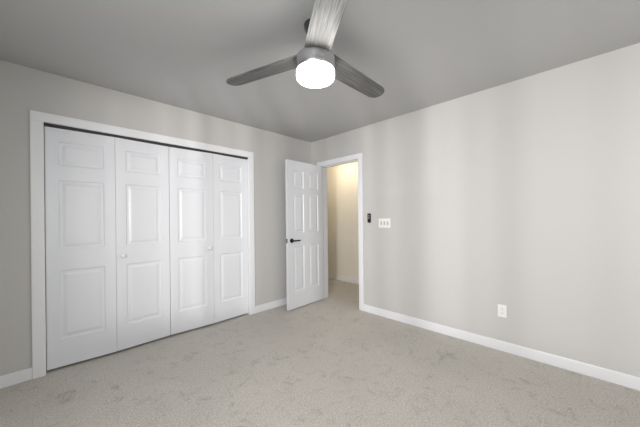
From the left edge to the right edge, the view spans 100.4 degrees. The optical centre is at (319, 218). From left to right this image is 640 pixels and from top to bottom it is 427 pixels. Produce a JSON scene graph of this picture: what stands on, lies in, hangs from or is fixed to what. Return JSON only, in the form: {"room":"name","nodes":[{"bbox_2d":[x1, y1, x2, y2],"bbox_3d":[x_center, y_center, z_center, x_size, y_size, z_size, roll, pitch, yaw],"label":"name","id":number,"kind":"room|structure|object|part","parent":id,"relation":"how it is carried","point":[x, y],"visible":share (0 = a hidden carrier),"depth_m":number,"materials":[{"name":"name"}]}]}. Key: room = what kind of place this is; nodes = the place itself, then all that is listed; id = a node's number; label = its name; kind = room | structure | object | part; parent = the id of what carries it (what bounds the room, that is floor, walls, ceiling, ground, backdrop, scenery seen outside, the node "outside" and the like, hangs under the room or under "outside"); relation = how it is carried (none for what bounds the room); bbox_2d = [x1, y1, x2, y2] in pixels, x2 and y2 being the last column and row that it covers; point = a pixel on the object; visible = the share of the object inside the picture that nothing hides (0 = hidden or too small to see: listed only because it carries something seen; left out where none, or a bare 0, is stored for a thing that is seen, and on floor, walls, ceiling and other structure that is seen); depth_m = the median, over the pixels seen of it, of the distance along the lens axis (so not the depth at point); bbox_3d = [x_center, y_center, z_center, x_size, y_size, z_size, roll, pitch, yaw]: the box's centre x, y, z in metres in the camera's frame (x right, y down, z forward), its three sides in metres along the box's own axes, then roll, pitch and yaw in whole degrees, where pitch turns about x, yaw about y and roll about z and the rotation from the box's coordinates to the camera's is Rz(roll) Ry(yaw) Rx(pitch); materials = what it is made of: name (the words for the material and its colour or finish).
{"room":"empty bedroom","nodes":[
{"label":"empty bedroom","id":0,"kind":"room"},
{"bbox_2d":[44,147,46,345],"bbox_3d":[-1.914,0.033,3.122,0.720,2.440,2.740,-1,0,45],"label":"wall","id":1,"kind":"structure","parent":0,"point":[45,242],"depth_m":2.65,"materials":[{"name":"grey paint"}]},
{"bbox_2d":[0,60,310,375],"bbox_3d":[-1.518,0.029,2.925,0.120,2.440,3.820,-1,0,45],"label":"wall","id":2,"kind":"structure","parent":0,"point":[24,90],"depth_m":2.30,"materials":[{"name":"grey paint"}]},
{"bbox_2d":[0,368,31,388],"bbox_3d":[-2.474,1.213,1.855,0.018,0.092,0.639,-1,0,45],"label":"baseboard","id":3,"kind":"structure","parent":2,"relation":"attached to","point":[24,375],"depth_m":2.02,"materials":[{"name":"white wood"}]},
{"bbox_2d":[29,110,254,378],"bbox_3d":[-1.595,0.197,2.820,0.156,2.106,1.982,-1,0,45],"label":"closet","id":4,"kind":"structure","parent":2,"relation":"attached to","point":[247,224],"depth_m":2.55,"materials":[{"name":"white wood"}]},
{"bbox_3d":[-1.841,0.347,2.492,0.040,0.043,0.043,-1,0,42],"label":"knob","id":5,"kind":"part","parent":4,"relation":"part of","materials":[{"name":"white"}]},
{"bbox_2d":[44,123,247,158],"bbox_3d":[-1.604,-0.770,2.818,0.071,0.020,1.830,-1,0,45],"label":"closet track","id":6,"kind":"object","parent":4,"relation":"attached to","point":[113,135],"visible":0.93,"depth_m":2.59,"materials":[{"name":"grey metal"}]},
{"bbox_2d":[255,298,286,312],"bbox_3d":[-0.471,1.192,3.850,0.040,0.092,1.049,-1,0,45],"label":"baseboard","id":7,"kind":"structure","parent":2,"relation":"attached to","point":[277,303],"depth_m":3.65,"materials":[{"name":"white wood"}]},
{"bbox_2d":[0,278,639,426],"bbox_3d":[-0.369,1.287,2.669,6.090,0.100,5.060,-1,0,45],"label":"floor","id":8,"kind":"structure","parent":0,"point":[336,357],"depth_m":1.99,"materials":[{"name":"beige carpet"}]},
{"bbox_2d":[0,0,639,142],"bbox_3d":[-0.396,-1.253,2.669,6.090,0.100,5.060,-1,0,45],"label":"ceiling","id":9,"kind":"structure","parent":0,"point":[408,56],"depth_m":1.88,"materials":[{"name":"grey paint"}]},
{"bbox_2d":[226,0,383,97],"bbox_3d":[0.038,-1.038,1.776,1.158,0.340,1.074,-1,0,45],"label":"ceiling fan","id":10,"kind":"object","parent":9,"relation":"hanging from","point":[315,62],"visible":1,"depth_m":1.61,"materials":[{"name":"grey metal"}]},
{"bbox_3d":[-0.364,-0.986,1.790,0.615,0.009,0.158,-6,7,20],"label":"blade","id":11,"kind":"part","parent":10,"relation":"part of","materials":[{"name":"grey wood"}]},
{"bbox_3d":[-0.029,-0.970,1.669,0.246,0.098,0.246,-1,0,45],"label":"motor","id":12,"kind":"part","parent":10,"relation":"part of","materials":[{"name":"silver metal"}]},
{"bbox_3d":[0.031,-0.990,1.318,0.158,0.009,0.615,9,3,-10],"label":"blade","id":13,"kind":"part","parent":10,"relation":"part of","materials":[{"name":"grey wood"}]},
{"bbox_3d":[0.244,-0.992,1.898,0.615,0.009,0.158,6,-13,-40],"label":"blade","id":14,"kind":"part","parent":10,"relation":"part of","materials":[{"name":"grey wood"}]},
{"bbox_2d":[327,162,358,278],"bbox_3d":[0.918,0.003,4.859,4.840,2.440,0.120,-1,0,45],"label":"wall","id":15,"kind":"structure","parent":0,"point":[342,217],"depth_m":5.22,"materials":[{"name":"white paint"}]},
{"bbox_2d":[328,273,358,283],"bbox_3d":[0.883,1.178,4.812,4.600,0.092,0.014,-1,0,45],"label":"baseboard","id":16,"kind":"structure","parent":15,"relation":"attached to","point":[345,279],"depth_m":5.20,"materials":[{"name":"white wood"}]},
{"bbox_2d":[311,43,639,376],"bbox_3d":[0.570,0.007,3.625,6.090,2.440,0.120,-1,0,45],"label":"wall","id":17,"kind":"structure","parent":0,"point":[520,199],"depth_m":2.35,"materials":[{"name":"grey paint"}]},
{"bbox_2d":[317,153,363,310],"bbox_3d":[0.318,0.206,3.880,0.746,2.048,0.122,-1,0,45],"label":"door jamb","id":18,"kind":"structure","parent":17,"relation":"in","point":[325,228],"depth_m":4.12,"materials":[{"name":"white wood"}]},
{"bbox_2d":[285,159,323,310],"bbox_3d":[-0.204,0.216,3.812,0.139,2.014,0.704,-1,0,42],"label":"bedroom door","id":19,"kind":"structure","parent":18,"relation":"attached to","point":[304,233],"depth_m":3.77,"materials":[{"name":"white wood"}]},
{"bbox_3d":[-0.333,0.299,3.606,0.052,0.060,0.150,-1,0,42],"label":"handle","id":20,"kind":"part","parent":19,"relation":"part of","materials":[{"name":"black metal"}]},
{"bbox_2d":[367,213,370,222],"bbox_3d":[0.638,-0.006,3.461,0.046,0.120,0.018,-1,0,45],"label":"remote","id":21,"kind":"object","parent":17,"relation":"attached to","point":[368,217],"visible":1,"depth_m":3.45,"materials":[{"name":"black plastic"}]},
{"bbox_2d":[379,218,389,227],"bbox_3d":[0.795,0.058,3.303,0.164,0.116,0.020,-1,0,45],"label":"switch plate","id":22,"kind":"object","parent":17,"relation":"attached to","point":[384,222],"visible":1,"depth_m":3.30,"materials":[{"name":"white plastic"}]},
{"bbox_2d":[364,304,639,390],"bbox_3d":[1.582,1.171,2.531,2.830,0.092,0.018,-1,0,45],"label":"baseboard","id":23,"kind":"structure","parent":17,"relation":"attached to","point":[583,368],"depth_m":2.33,"materials":[{"name":"white wood"}]},
{"bbox_2d":[498,304,506,317],"bbox_3d":[1.672,0.849,2.445,0.070,0.114,0.009,-1,0,45],"label":"electrical outlet plate","id":24,"kind":"object","parent":17,"relation":"attached to","point":[502,310],"visible":1,"depth_m":2.44,"materials":[{"name":"white plastic"}]}
]}

